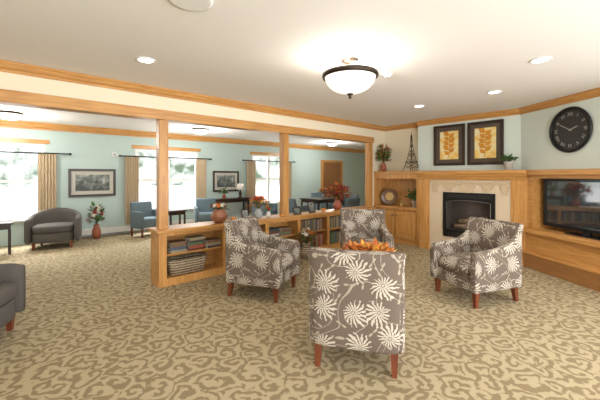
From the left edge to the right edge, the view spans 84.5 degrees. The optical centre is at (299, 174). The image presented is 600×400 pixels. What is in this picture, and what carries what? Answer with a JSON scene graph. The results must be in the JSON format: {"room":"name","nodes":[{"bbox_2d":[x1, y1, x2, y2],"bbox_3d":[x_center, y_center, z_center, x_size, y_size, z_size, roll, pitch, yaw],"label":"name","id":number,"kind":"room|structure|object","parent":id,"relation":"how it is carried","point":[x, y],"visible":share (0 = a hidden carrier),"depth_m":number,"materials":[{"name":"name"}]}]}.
{"room":"care facility","nodes":[
{"label":"care facility","id":0,"kind":"room"},
{"bbox_2d":[0,127,364,246],"bbox_3d":[-2.789,0.165,9.701,15.700,2.570,0.120,0,0,-42],"label":"wall","id":1,"kind":"structure","parent":0,"point":[89,151],"depth_m":8.32,"materials":[{"name":"green paint"}]},
{"bbox_2d":[0,137,49,221],"bbox_3d":[-6.166,0.105,6.585,1.870,1.730,0.160,0,0,-42],"label":"window","id":2,"kind":"structure","parent":1,"relation":"in","point":[3,141],"depth_m":6.88,"materials":[{"name":"white paint"}]},
{"bbox_2d":[0,151,71,154],"bbox_3d":[-6.091,-0.465,6.531,2.610,0.060,0.140,0,0,-42],"label":"curtain rod","id":3,"kind":"object","parent":1,"relation":"attached to","point":[0,151],"visible":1,"depth_m":6.94,"materials":[{"name":"black metal"}]},
{"bbox_2d":[38,154,56,211],"bbox_3d":[-5.423,0.385,7.083,0.320,1.670,0.052,0,0,-42],"label":"curtain","id":4,"kind":"object","parent":3,"relation":"hanging from","point":[47,163],"visible":0.61,"depth_m":7.09,"materials":[{"name":"fabric"}]},
{"bbox_2d":[68,169,115,196],"bbox_3d":[-4.845,0.180,7.725,0.950,0.640,0.035,0,0,-42],"label":"landscape picture","id":5,"kind":"object","parent":1,"relation":"attached to","point":[81,182],"visible":1,"depth_m":7.71,"materials":[{"name":"brown wood"}]},
{"bbox_2d":[75,175,109,190],"bbox_3d":[-4.853,0.180,7.734,0.690,0.380,0.007,0,0,-42],"label":"print","id":6,"kind":"object","parent":5,"relation":"attached to","point":[82,182],"depth_m":7.72},
{"bbox_2d":[81,215,240,236],"bbox_3d":[-3.588,1.350,8.833,4.650,0.200,0.072,0,0,-42],"label":"baseboard heater","id":7,"kind":"object","parent":1,"relation":"attached to","point":[126,228],"visible":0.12,"depth_m":8.06,"materials":[{"name":"white paint"}]},
{"bbox_2d":[81,229,147,236],"bbox_3d":[-3.566,1.400,8.808,4.610,0.020,0.004,0,0,-42],"label":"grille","id":8,"kind":"object","parent":7,"relation":"attached to","point":[124,230],"depth_m":7.98,"materials":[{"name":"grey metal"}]},
{"bbox_2d":[119,155,211,159],"bbox_3d":[-3.517,-0.465,8.866,2.460,0.060,0.140,0,0,-42],"label":"curtain rod","id":9,"kind":"object","parent":1,"relation":"attached to","point":[119,155],"visible":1,"depth_m":8.80,"materials":[{"name":"black metal"}]},
{"bbox_2d":[125,157,138,224],"bbox_3d":[-4.179,0.385,8.211,0.320,1.670,0.052,0,0,-42],"label":"curtain","id":10,"kind":"object","parent":9,"relation":"hanging from","point":[131,163],"visible":0.79,"depth_m":8.19,"materials":[{"name":"fabric"}]},
{"bbox_2d":[196,159,205,198],"bbox_3d":[-2.831,0.385,9.434,0.320,1.670,0.052,0,0,-42],"label":"curtain","id":11,"kind":"object","parent":9,"relation":"hanging from","point":[200,163],"visible":0.67,"depth_m":9.43,"materials":[{"name":"fabric"}]},
{"bbox_2d":[132,145,200,209],"bbox_3d":[-3.570,0.105,8.939,1.840,1.730,0.160,0,0,-42],"label":"window","id":12,"kind":"structure","parent":1,"relation":"in","point":[136,147],"depth_m":9.01,"materials":[{"name":"white paint"}]},
{"bbox_2d":[0,119,364,152],"bbox_3d":[-2.724,-1.044,9.629,15.500,0.150,0.075,0,0,-42],"label":"trim","id":13,"kind":"structure","parent":1,"relation":"attached to","point":[3,123],"depth_m":8.39,"materials":[{"name":"brown wood"}]},
{"bbox_2d":[213,171,238,191],"bbox_3d":[-2.252,0.190,10.076,0.880,0.620,0.035,0,0,-42],"label":"landscape picture","id":14,"kind":"object","parent":1,"relation":"attached to","point":[221,179],"visible":0.9,"depth_m":10.07,"materials":[{"name":"paper"}]},
{"bbox_2d":[217,175,234,186],"bbox_3d":[-2.260,0.190,10.085,0.620,0.360,0.007,0,0,-42],"label":"print","id":15,"kind":"object","parent":14,"relation":"attached to","point":[222,180],"depth_m":10.08},
{"bbox_2d":[250,152,278,202],"bbox_3d":[-1.062,0.105,11.213,1.550,1.730,0.160,0,0,-42],"label":"window","id":16,"kind":"structure","parent":1,"relation":"in","point":[267,155],"depth_m":11.21,"materials":[{"name":"white paint"}]},
{"bbox_2d":[242,159,294,162],"bbox_3d":[-1.017,-0.465,11.133,2.210,0.060,0.140,0,0,-42],"label":"curtain rod","id":17,"kind":"object","parent":1,"relation":"attached to","point":[243,159],"visible":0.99,"depth_m":10.85,"materials":[{"name":"black metal"}]},
{"bbox_2d":[247,161,255,212],"bbox_3d":[-1.564,0.385,10.582,0.340,1.670,0.052,0,0,-42],"label":"curtain","id":18,"kind":"object","parent":17,"relation":"hanging from","point":[251,165],"visible":0.74,"depth_m":10.59,"materials":[{"name":"fabric"}]},
{"bbox_2d":[289,162,291,198],"bbox_3d":[-0.423,0.385,11.617,0.340,1.670,0.052,0,0,-42],"label":"curtain","id":19,"kind":"object","parent":17,"relation":"hanging from","point":[290,163],"visible":0.27,"depth_m":11.68,"materials":[{"name":"fabric"}]},
{"bbox_2d":[321,160,342,202],"bbox_3d":[1.311,0.430,13.255,1.250,2.040,0.117,0,0,-42],"label":"door","id":20,"kind":"structure","parent":1,"relation":"in","point":[331,170],"depth_m":13.21,"materials":[{"name":"brown wood"}]},
{"bbox_2d":[0,72,384,206],"bbox_3d":[0.307,0.165,6.286,15.500,2.570,0.120,0,0,-42],"label":"wall","id":21,"kind":"structure","parent":0,"point":[8,81],"depth_m":4.33,"materials":[{"name":"beige paint"}]},
{"bbox_2d":[156,120,167,229],"bbox_3d":[-1.819,-0.005,4.358,0.120,1.430,0.120,0,0,-42],"label":"column","id":22,"kind":"structure","parent":21,"relation":"attached to","point":[161,125],"depth_m":4.31,"materials":[{"name":"brown wood"}]},
{"bbox_2d":[0,89,373,142],"bbox_3d":[-1.915,-0.782,4.271,9.500,0.125,0.180,0,0,-42],"label":"ceiling beam","id":23,"kind":"structure","parent":21,"relation":"attached to","point":[7,97],"depth_m":4.17,"materials":[{"name":"brown wood"}]},
{"bbox_2d":[0,59,384,130],"bbox_3d":[-1.683,-1.069,4.349,9.950,0.100,0.075,0,0,-42],"label":"trim","id":24,"kind":"structure","parent":21,"relation":"attached to","point":[5,66],"depth_m":4.19,"materials":[{"name":"brown wood"}]},
{"bbox_2d":[279,133,288,215],"bbox_3d":[-0.278,-0.005,5.755,0.120,1.430,0.120,0,0,-42],"label":"column","id":25,"kind":"structure","parent":21,"relation":"attached to","point":[283,137],"depth_m":5.71,"materials":[{"name":"brown wood"}]},
{"bbox_2d":[365,143,372,206],"bbox_3d":[1.545,-0.005,7.407,0.120,1.430,0.120,0,0,-42],"label":"trim","id":26,"kind":"structure","parent":21,"relation":"attached to","point":[368,146],"depth_m":7.36,"materials":[{"name":"brown wood"}]},
{"bbox_2d":[0,231,599,399],"bbox_3d":[1.063,1.500,5.452,15.700,0.100,11.650,0,0,-42],"label":"floor","id":27,"kind":"structure","parent":0,"point":[93,324],"depth_m":2.87,"materials":[{"name":"carpet"}]},
{"bbox_2d":[0,220,12,254],"bbox_3d":[-5.553,1.160,6.034,0.450,0.580,0.450,0,0,-42],"label":"end table","id":28,"kind":"object","parent":27,"relation":"on","point":[4,225],"visible":1,"depth_m":6.01,"materials":[{"name":"brown wood"}]},
{"bbox_2d":[0,263,25,330],"bbox_3d":[-2.920,1.076,2.715,0.799,0.748,0.898,0,0,-15],"label":"tub chair","id":29,"kind":"object","parent":27,"relation":"on","point":[12,275],"visible":1,"depth_m":3.11,"materials":[{"name":"grey fabric"}]},
{"bbox_2d":[0,282,15,306],"bbox_3d":[-2.832,1.060,2.738,0.618,0.140,0.678,0,0,-15],"label":"seat cushion","id":30,"kind":"object","parent":29,"relation":"on","point":[7,289],"depth_m":2.91,"materials":[{"name":"grey fabric"}]},
{"bbox_2d":[24,208,81,250],"bbox_3d":[-4.989,1.076,6.738,0.898,0.748,0.799,0,0,-28],"label":"tub chair","id":31,"kind":"object","parent":27,"relation":"on","point":[53,224],"visible":1,"depth_m":6.59,"materials":[{"name":"grey fabric"}]},
{"bbox_2d":[32,222,73,233],"bbox_3d":[-4.947,1.060,6.658,0.678,0.140,0.618,0,0,-28],"label":"seat cushion","id":32,"kind":"object","parent":31,"relation":"on","point":[37,227],"depth_m":6.47,"materials":[{"name":"grey fabric"}]},
{"bbox_2d":[85,202,105,238],"bbox_3d":[-4.651,1.024,7.520,0.405,0.853,0.438,0,0,-42],"label":"flower arrangement","id":33,"kind":"object","parent":27,"relation":"on","point":[96,231],"visible":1,"depth_m":7.48,"materials":[{"name":"plant"}]},
{"bbox_2d":[130,201,155,237],"bbox_3d":[-3.689,1.050,7.959,0.591,0.800,0.630,0,0,33],"label":"lounge chair","id":34,"kind":"object","parent":27,"relation":"on","point":[142,215],"visible":0.81,"depth_m":7.79,"materials":[{"name":"blue fabric"}]},
{"bbox_2d":[168,209,186,224],"bbox_3d":[-3.228,1.175,8.547,0.450,0.550,0.400,0,0,-42],"label":"side table","id":35,"kind":"object","parent":27,"relation":"on","point":[171,212],"visible":0.66,"depth_m":8.45,"materials":[{"name":"brown wood"}]},
{"bbox_2d":[194,198,215,222],"bbox_3d":[-2.544,1.050,8.997,0.630,0.800,0.591,0,0,-22],"label":"lounge chair","id":36,"kind":"object","parent":27,"relation":"on","point":[202,210],"visible":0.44,"depth_m":9.09,"materials":[{"name":"blue fabric"}]},
{"bbox_2d":[216,197,249,210],"bbox_3d":[-2.039,1.070,9.841,1.100,0.760,0.360,0,0,-42],"label":"console table","id":37,"kind":"object","parent":27,"relation":"on","point":[236,199],"visible":0.56,"depth_m":9.73,"materials":[{"name":"brown wood"}]},
{"bbox_2d":[218,187,227,198],"bbox_3d":[-2.232,0.511,9.681,0.355,0.357,0.361,0,0,-42],"label":"flower arrangement","id":38,"kind":"object","parent":37,"relation":"on","point":[224,191],"visible":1,"depth_m":9.64,"materials":[{"name":"plant"}]},
{"bbox_2d":[236,183,243,197],"bbox_3d":[-1.817,0.475,10.043,0.260,0.430,0.260,0,0,-42],"label":"table lamp","id":39,"kind":"object","parent":37,"relation":"on","point":[240,186],"visible":1,"depth_m":9.97,"materials":[{"name":"brown metal"}]},
{"bbox_2d":[224,215,299,302],"bbox_3d":[-0.467,1.001,4.122,0.765,0.899,0.716,0,0,20],"label":"armchair","id":40,"kind":"object","parent":27,"relation":"on","point":[254,257],"visible":1,"depth_m":3.87,"materials":[{"name":"fabric"}]},
{"bbox_2d":[280,250,295,271],"bbox_3d":[-0.394,1.048,4.096,0.609,0.173,0.486,0,0,20],"label":"seat cushion","id":41,"kind":"object","parent":40,"relation":"on","point":[288,256],"depth_m":4.00,"materials":[{"name":"fabric"}]},
{"bbox_2d":[148,206,375,287],"bbox_3d":[-0.180,1.080,5.911,4.735,0.740,0.380,0,0,-42],"label":"bookcase","id":42,"kind":"object","parent":27,"relation":"on","point":[215,264],"visible":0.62,"depth_m":4.81,"materials":[{"name":"brown wood"}]},
{"bbox_2d":[167,248,186,253],"bbox_3d":[-1.683,1.024,4.499,0.224,0.040,0.174,0,0,-42],"label":"book","id":43,"kind":"object","parent":42,"relation":"on","point":[180,250],"visible":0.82,"depth_m":4.43,"materials":[{"name":"paper"}]},
{"bbox_2d":[167,246,185,250],"bbox_3d":[-1.690,0.987,4.492,0.212,0.034,0.174,0,0,-42],"label":"book","id":44,"kind":"object","parent":43,"relation":"on","point":[183,247],"visible":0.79,"depth_m":4.42,"materials":[{"name":"paper"}]},
{"bbox_2d":[167,244,186,247],"bbox_3d":[-1.685,0.952,4.497,0.212,0.034,0.174,0,0,-42],"label":"book","id":45,"kind":"object","parent":44,"relation":"on","point":[179,245],"visible":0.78,"depth_m":4.43,"materials":[{"name":"paper"}]},
{"bbox_2d":[167,239,185,245],"bbox_3d":[-1.686,0.916,4.496,0.212,0.034,0.174,0,0,-42],"label":"book","id":46,"kind":"object","parent":45,"relation":"on","point":[179,241],"visible":0.94,"depth_m":4.46,"materials":[{"name":"paper"}]},
{"bbox_2d":[167,252,206,275],"bbox_3d":[-1.587,1.241,4.609,0.565,0.218,0.253,0,0,-42],"label":"wicker basket","id":47,"kind":"object","parent":42,"relation":"on","point":[183,264],"visible":0.88,"depth_m":4.54,"materials":[{"name":"wicker"}]},
{"bbox_2d":[186,247,202,250],"bbox_3d":[-1.504,1.030,4.661,0.200,0.028,0.174,0,0,-42],"label":"book","id":48,"kind":"object","parent":42,"relation":"on","point":[188,249],"visible":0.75,"depth_m":4.58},
{"bbox_2d":[186,243,204,248],"bbox_3d":[-1.487,0.996,4.676,0.224,0.040,0.174,0,0,-42],"label":"book","id":49,"kind":"object","parent":48,"relation":"on","point":[199,245],"visible":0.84,"depth_m":4.61,"materials":[{"name":"paper"}]},
{"bbox_2d":[186,241,203,245],"bbox_3d":[-1.498,0.958,4.666,0.212,0.034,0.174,0,0,-42],"label":"book","id":50,"kind":"object","parent":49,"relation":"on","point":[196,243],"visible":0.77,"depth_m":4.59,"materials":[{"name":"paper"}]},
{"bbox_2d":[185,239,202,242],"bbox_3d":[-1.498,0.925,4.666,0.200,0.028,0.174,0,0,-42],"label":"book","id":51,"kind":"object","parent":50,"relation":"on","point":[187,241],"visible":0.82,"depth_m":4.60,"materials":[{"name":"paper"}]},
{"bbox_2d":[185,235,204,240],"bbox_3d":[-1.485,0.890,4.678,0.224,0.040,0.174,0,0,-42],"label":"book","id":52,"kind":"object","parent":51,"relation":"on","point":[194,237],"visible":1,"depth_m":4.64,"materials":[{"name":"paper"}]},
{"bbox_2d":[205,244,219,247],"bbox_3d":[-1.306,1.030,4.840,0.200,0.028,0.174,0,0,-42],"label":"book","id":53,"kind":"object","parent":42,"relation":"on","point":[211,246],"visible":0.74,"depth_m":4.76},
{"bbox_2d":[204,241,220,245],"bbox_3d":[-1.300,0.996,4.846,0.224,0.040,0.174,0,0,-42],"label":"book","id":54,"kind":"object","parent":53,"relation":"on","point":[219,242],"visible":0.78,"depth_m":4.77,"materials":[{"name":"paper"}]},
{"bbox_2d":[203,237,220,242],"bbox_3d":[-1.301,0.958,4.845,0.212,0.034,0.174,0,0,-42],"label":"book","id":55,"kind":"object","parent":54,"relation":"on","point":[208,240],"visible":0.94,"depth_m":4.81,"materials":[{"name":"paper"}]},
{"bbox_2d":[210,202,228,222],"bbox_3d":[-1.211,0.553,4.935,0.307,0.315,0.295,0,0,-42],"label":"flower arrangement","id":56,"kind":"object","parent":42,"relation":"on","point":[219,215],"visible":1,"depth_m":4.86,"materials":[{"name":"ceramic"}]},
{"bbox_2d":[241,209,248,216],"bbox_3d":[-0.872,0.628,5.219,0.130,0.169,0.063,0,0,-42],"label":"photo frame","id":57,"kind":"object","parent":42,"relation":"on","point":[244,212],"visible":0.6,"depth_m":5.21,"materials":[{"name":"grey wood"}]},
{"bbox_2d":[242,210,247,216],"bbox_3d":[-0.867,0.628,5.214,0.100,0.138,0.035,0,0,-42],"label":"photo","id":58,"kind":"object","parent":57,"relation":"attached to","point":[244,212],"depth_m":5.21},
{"bbox_2d":[247,195,269,218],"bbox_3d":[-0.674,0.521,5.421,0.383,0.378,0.321,0,0,22],"label":"flower arrangement","id":59,"kind":"object","parent":42,"relation":"on","point":[258,212],"visible":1,"depth_m":5.38,"materials":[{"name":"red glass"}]},
{"bbox_2d":[148,206,375,233],"bbox_3d":[-0.182,0.730,5.910,4.730,0.040,0.380,0,0,-42],"label":"countertop","id":60,"kind":"structure","parent":42,"relation":"on","point":[209,224],"depth_m":4.99,"materials":[{"name":"brown wood"}]},
{"bbox_2d":[262,205,272,216],"bbox_3d":[-0.532,0.608,5.598,0.205,0.204,0.181,0,0,10],"label":"flower arrangement","id":61,"kind":"object","parent":42,"relation":"on","point":[268,214],"visible":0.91,"depth_m":5.56,"materials":[{"name":"white ceramic"}]},
{"bbox_2d":[293,207,300,214],"bbox_3d":[-0.064,0.648,5.951,0.180,0.130,0.063,0,0,-42],"label":"photo frame","id":62,"kind":"object","parent":42,"relation":"on","point":[297,210],"visible":0.95,"depth_m":5.94,"materials":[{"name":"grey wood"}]},
{"bbox_2d":[307,201,314,212],"bbox_3d":[0.212,0.609,6.242,0.160,0.208,0.063,0,0,-42],"label":"photo frame","id":63,"kind":"object","parent":42,"relation":"on","point":[311,207],"visible":0.93,"depth_m":6.23,"materials":[{"name":"brown wood"}]},
{"bbox_2d":[309,202,314,211],"bbox_3d":[0.214,0.609,6.240,0.130,0.177,0.043,0,0,-42],"label":"photo","id":64,"kind":"object","parent":63,"relation":"attached to","point":[311,204],"depth_m":6.25},
{"bbox_2d":[323,182,352,209],"bbox_3d":[0.790,0.426,6.779,0.608,0.567,0.606,0,0,-21],"label":"flower arrangement","id":65,"kind":"object","parent":42,"relation":"on","point":[338,192],"visible":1,"depth_m":6.71,"materials":[{"name":"plant"}]},
{"bbox_3d":[-0.286,1.028,5.765,0.212,0.034,0.174,0,0,-42],"label":"book","id":66,"kind":"object","parent":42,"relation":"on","visible":0},
{"bbox_3d":[-0.292,0.993,5.760,0.212,0.034,0.174,0,0,-42],"label":"book","id":67,"kind":"object","parent":66,"relation":"on","visible":0},
{"bbox_3d":[-0.294,0.961,5.758,0.200,0.028,0.174,0,0,-42],"label":"book","id":68,"kind":"object","parent":67,"relation":"on","visible":0},
{"bbox_2d":[276,226,291,229],"bbox_3d":[-0.283,0.928,5.768,0.212,0.034,0.174,0,0,-42],"label":"book","id":69,"kind":"object","parent":68,"relation":"on","point":[281,227],"visible":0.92,"depth_m":5.73,"materials":[{"name":"paper"}]},
{"bbox_2d":[251,197,277,215],"bbox_3d":[-1.069,1.050,9.727,0.591,0.800,0.630,0,0,28],"label":"lounge chair","id":70,"kind":"object","parent":27,"relation":"on","point":[274,206],"visible":0.51,"depth_m":9.62,"materials":[{"name":"blue fabric"}]},
{"bbox_2d":[289,198,308,212],"bbox_3d":[-0.128,1.050,9.333,0.591,0.800,0.630,0,0,-42],"label":"lounge chair","id":71,"kind":"object","parent":27,"relation":"on","point":[292,202],"visible":0.19,"depth_m":9.06,"materials":[{"name":"blue fabric"}]},
{"bbox_2d":[296,225,315,259],"bbox_3d":[0.102,1.160,5.728,0.370,0.580,0.378,0,0,-42],"label":"flower arrangement","id":72,"kind":"object","parent":27,"relation":"on","point":[304,249],"visible":0.97,"depth_m":5.67,"materials":[{"name":"plant"}]},
{"bbox_2d":[311,192,332,209],"bbox_3d":[0.785,1.050,12.086,0.630,0.800,0.591,0,0,-42],"label":"lounge chair","id":73,"kind":"object","parent":27,"relation":"on","point":[316,194],"visible":0.3,"depth_m":11.96,"materials":[{"name":"blue fabric"}]},
{"bbox_2d":[300,196,345,209],"bbox_3d":[0.706,1.075,10.089,1.200,0.750,0.800,0,0,-42],"label":"dining table","id":74,"kind":"object","parent":27,"relation":"on","point":[318,200],"visible":0.66,"depth_m":9.80,"materials":[{"name":"brown wood"}]},
{"bbox_2d":[317,187,327,197],"bbox_3d":[0.712,0.536,10.095,0.393,0.327,0.389,0,0,-42],"label":"flower arrangement","id":75,"kind":"object","parent":74,"relation":"on","point":[323,188],"visible":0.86,"depth_m":10.06,"materials":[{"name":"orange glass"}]},
{"bbox_2d":[332,198,359,208],"bbox_3d":[1.327,1.050,9.404,0.630,0.800,0.591,0,0,-42],"label":"lounge chair","id":76,"kind":"object","parent":27,"relation":"on","point":[352,202],"visible":0.3,"depth_m":9.15,"materials":[{"name":"blue fabric"}]},
{"bbox_2d":[341,194,357,205],"bbox_3d":[1.540,1.050,10.845,0.591,0.800,0.630,0,0,-42],"label":"lounge chair","id":77,"kind":"object","parent":27,"relation":"on","point":[353,196],"visible":0.08,"depth_m":11.00,"materials":[{"name":"blue fabric"}]},
{"bbox_2d":[308,247,405,378],"bbox_3d":[0.485,1.001,2.733,0.716,0.899,0.765,0,0,15],"label":"armchair","id":78,"kind":"object","parent":27,"relation":"on","point":[357,297],"visible":1,"depth_m":2.37,"materials":[{"name":"fabric"}]},
{"bbox_2d":[340,209,393,250],"bbox_3d":[0.990,1.001,5.027,0.716,0.899,0.765,0,0,3],"label":"armchair","id":79,"kind":"object","parent":27,"relation":"on","point":[356,225],"visible":0.44,"depth_m":5.23,"materials":[{"name":"fabric"}]},
{"bbox_2d":[351,236,383,248],"bbox_3d":[0.986,1.048,4.950,0.486,0.173,0.609,0,0,3],"label":"seat cushion","id":80,"kind":"object","parent":79,"relation":"on","point":[380,239],"depth_m":4.99,"materials":[{"name":"plant"}]},
{"bbox_2d":[373,171,417,246],"bbox_3d":[2.162,0.685,7.157,0.461,1.530,1.070,0,0,-42],"label":"cabinet","id":81,"kind":"object","parent":27,"relation":"on","point":[401,222],"visible":0.72,"depth_m":7.06,"materials":[{"name":"brown wood"}]},
{"bbox_2d":[376,144,391,170],"bbox_3d":[1.879,-0.407,7.431,0.414,0.654,0.407,0,0,-42],"label":"potted plant","id":82,"kind":"object","parent":81,"relation":"on","point":[385,156],"visible":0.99,"depth_m":7.37,"materials":[{"name":"green plant"}]},
{"bbox_2d":[373,204,417,209],"bbox_3d":[2.161,0.690,7.156,0.425,0.040,1.070,0,0,-42],"label":"countertop","id":83,"kind":"structure","parent":81,"relation":"on","point":[379,205],"depth_m":7.03,"materials":[{"name":"brown wood"}]},
{"bbox_2d":[381,188,397,204],"bbox_3d":[2.007,0.485,7.402,0.360,0.370,0.100,0,0,18],"label":"decorative plate","id":84,"kind":"object","parent":83,"relation":"on","point":[389,196],"visible":1,"depth_m":7.38,"materials":[{"name":"ceramic"}]},
{"bbox_2d":[405,188,415,206],"bbox_3d":[2.395,0.464,6.900,0.414,0.413,0.407,0,0,-42],"label":"potted plant","id":85,"kind":"object","parent":83,"relation":"on","point":[409,195],"visible":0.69,"depth_m":6.88,"materials":[{"name":"green plant"}]},
{"bbox_2d":[402,131,418,170],"bbox_3d":[2.351,-0.499,6.965,0.268,0.843,0.268,0,0,-32],"label":"sculpture","id":86,"kind":"object","parent":81,"relation":"on","point":[411,139],"visible":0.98,"depth_m":6.95,"materials":[{"name":"brown metal"}]},
{"bbox_2d":[416,170,526,265],"bbox_3d":[3.067,0.685,6.000,0.385,1.530,1.850,0,0,-42],"label":"fireplace","id":87,"kind":"object","parent":27,"relation":"on","point":[446,199],"visible":0.77,"depth_m":6.03,"materials":[{"name":"brown wood"}]},
{"bbox_2d":[416,170,525,173],"bbox_3d":[3.067,-0.050,6.000,0.385,0.060,1.850,0,0,-42],"label":"mantel shelf","id":88,"kind":"object","parent":87,"relation":"attached to","point":[467,171],"depth_m":5.71,"materials":[{"name":"brown wood"}]},
{"bbox_2d":[499,154,518,169],"bbox_3d":[3.478,-0.223,5.502,0.327,0.286,0.314,0,0,-42],"label":"potted plant","id":89,"kind":"object","parent":87,"relation":"on","point":[508,165],"visible":0.92,"depth_m":5.46,"materials":[{"name":"green plant"}]},
{"bbox_2d":[430,217,523,308],"bbox_3d":[2.107,1.001,3.962,0.765,0.899,0.716,0,0,-20],"label":"armchair","id":90,"kind":"object","parent":27,"relation":"on","point":[487,257],"visible":1,"depth_m":3.76,"materials":[{"name":"fabric"}]},
{"bbox_2d":[439,252,474,275],"bbox_3d":[2.034,1.048,3.936,0.609,0.173,0.486,0,0,-20],"label":"seat cushion","id":91,"kind":"object","parent":90,"relation":"on","point":[454,263],"depth_m":3.85,"materials":[{"name":"fabric"}]},
{"bbox_2d":[523,169,599,291],"bbox_3d":[3.903,0.685,4.225,0.520,1.530,2.100,0,0,-7],"label":"cabinet","id":92,"kind":"object","parent":27,"relation":"on","point":[550,251],"visible":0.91,"depth_m":4.68,"materials":[{"name":"brown wood"}]},
{"bbox_2d":[543,179,599,239],"bbox_3d":[3.857,0.445,4.430,0.180,0.770,1.320,0,0,-7],"label":"television","id":93,"kind":"object","parent":92,"relation":"on","point":[571,204],"visible":1,"depth_m":4.60,"materials":[{"name":"black metal"}]},
{"bbox_3d":[0.740,1.222,3.660,0.710,0.454,0.710,0,0,-42],"label":"coffee table","id":94,"kind":"object","parent":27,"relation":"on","visible":0},
{"bbox_2d":[340,238,396,251],"bbox_3d":[0.761,0.858,3.655,0.653,0.275,0.637,0,0,-42],"label":"centerpiece","id":95,"kind":"object","parent":94,"relation":"on","point":[363,246],"visible":0.33,"depth_m":3.68,"materials":[{"name":"plant"}]},
{"bbox_2d":[0,0,599,149],"bbox_3d":[1.063,-1.170,5.452,15.700,0.100,11.650,0,0,-42],"label":"ceiling","id":96,"kind":"structure","parent":0,"point":[445,57],"depth_m":3.02,"materials":[{"name":"paint"}]},
{"bbox_2d":[0,110,23,119],"bbox_3d":[-5.200,-1.054,5.900,0.400,0.130,0.400,0,0,-42],"label":"ceiling lamp","id":97,"kind":"object","parent":96,"relation":"attached to","point":[8,115],"visible":1,"depth_m":5.81,"materials":[{"name":"white glass"}]},
{"bbox_2d":[135,57,155,63],"bbox_3d":[-1.500,-1.115,3.210,0.188,0.010,0.188,0,0,-42],"label":"recessed light","id":98,"kind":"object","parent":96,"relation":"in","point":[146,60],"visible":1,"depth_m":3.21,"materials":[{"name":"white paint"}]},
{"bbox_2d":[168,0,212,11],"bbox_3d":[-0.700,-1.113,2.100,0.280,0.012,0.280,0,0,-42],"label":"ceiling speaker","id":99,"kind":"object","parent":96,"relation":"attached to","point":[188,5],"visible":1,"depth_m":2.14,"materials":[{"name":"white paint"}]},
{"bbox_2d":[192,128,209,133],"bbox_3d":[-2.400,-1.054,8.000,0.400,0.130,0.400,0,0,-42],"label":"ceiling lamp","id":100,"kind":"object","parent":96,"relation":"attached to","point":[196,130],"visible":1,"depth_m":7.88,"materials":[{"name":"white glass"}]},
{"bbox_2d":[322,57,378,98],"bbox_3d":[0.487,-0.927,3.210,0.543,0.385,0.543,0,0,-39],"label":"ceiling lamp","id":101,"kind":"object","parent":96,"relation":"attached to","point":[351,78],"visible":1,"depth_m":3.05,"materials":[{"name":"glass"}]},
{"bbox_2d":[382,73,391,77],"bbox_3d":[0.970,-1.101,3.670,0.110,0.035,0.110,0,0,-42],"label":"smoke detector","id":102,"kind":"object","parent":96,"relation":"attached to","point":[385,75],"visible":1,"depth_m":3.64,"materials":[{"name":"white paint"}]},
{"bbox_2d":[487,90,501,93],"bbox_3d":[2.620,-1.115,4.450,0.188,0.010,0.188,0,0,-42],"label":"recessed light","id":103,"kind":"object","parent":96,"relation":"in","point":[494,91],"visible":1,"depth_m":4.45,"materials":[{"name":"white paint"}]},
{"bbox_2d":[529,57,552,63],"bbox_3d":[2.340,-1.115,3.210,0.188,0.010,0.188,0,0,-42],"label":"recessed light","id":104,"kind":"object","parent":96,"relation":"in","point":[539,60],"visible":1,"depth_m":3.21,"materials":[{"name":"white paint"}]},
{"bbox_2d":[385,128,417,170],"bbox_3d":[2.322,0.165,7.414,0.100,2.570,0.915,0,0,-42],"label":"wall","id":105,"kind":"structure","parent":0,"point":[398,140],"depth_m":7.39,"materials":[{"name":"beige paint"}]},
{"bbox_2d":[385,123,417,130],"bbox_3d":[2.262,-1.069,7.349,0.075,0.100,0.930,0,0,-42],"label":"trim","id":106,"kind":"structure","parent":105,"relation":"attached to","point":[410,125],"depth_m":7.35,"materials":[{"name":"brown wood"}]},
{"bbox_2d":[418,115,520,170],"bbox_3d":[3.197,0.165,6.337,0.250,2.570,1.855,0,0,-42],"label":"wall","id":107,"kind":"structure","parent":0,"point":[512,124],"depth_m":6.20,"materials":[{"name":"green paint"}]},
{"bbox_2d":[434,123,464,165],"bbox_3d":[2.904,-0.580,6.440,0.035,0.790,0.600,0,0,-42],"label":"picture","id":108,"kind":"object","parent":107,"relation":"attached to","point":[449,140],"visible":1,"depth_m":6.43,"materials":[{"name":"brown wood"}]},
{"bbox_2d":[440,130,457,159],"bbox_3d":[2.913,-0.580,6.447,0.007,0.550,0.360,0,0,-42],"label":"print","id":109,"kind":"object","parent":108,"relation":"attached to","point":[448,138],"depth_m":6.44},
{"bbox_2d":[416,108,519,125],"bbox_3d":[3.085,-1.069,6.219,0.075,0.100,1.880,0,0,-42],"label":"trim","id":110,"kind":"structure","parent":107,"relation":"attached to","point":[510,112],"depth_m":6.12,"materials":[{"name":"brown wood"}]},
{"bbox_2d":[467,119,503,164],"bbox_3d":[3.341,-0.580,5.959,0.035,0.790,0.600,0,0,-42],"label":"picture","id":111,"kind":"object","parent":107,"relation":"attached to","point":[485,139],"visible":1,"depth_m":5.95,"materials":[{"name":"brown wood"}]},
{"bbox_2d":[475,127,495,157],"bbox_3d":[3.349,-0.580,5.966,0.007,0.550,0.360,0,0,-42],"label":"print","id":112,"kind":"object","parent":111,"relation":"attached to","point":[485,137],"depth_m":5.96},
{"bbox_2d":[521,97,599,169],"bbox_3d":[3.958,-0.603,4.134,0.101,1.035,2.900,0,0,-7],"label":"wall","id":113,"kind":"structure","parent":0,"point":[538,152],"depth_m":5.00,"materials":[{"name":"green paint"}]},
{"bbox_2d":[518,87,599,114],"bbox_3d":[3.870,-1.069,4.133,0.076,0.100,2.920,0,0,-7],"label":"trim","id":114,"kind":"structure","parent":113,"relation":"attached to","point":[592,93],"depth_m":4.76,"materials":[{"name":"brown wood"}]},
{"bbox_2d":[549,106,592,152],"bbox_3d":[3.815,-0.640,4.670,0.041,0.650,0.650,0,0,-7],"label":"wall clock","id":115,"kind":"object","parent":113,"relation":"attached to","point":[571,128],"visible":1,"depth_m":4.65,"materials":[{"name":"black metal"}]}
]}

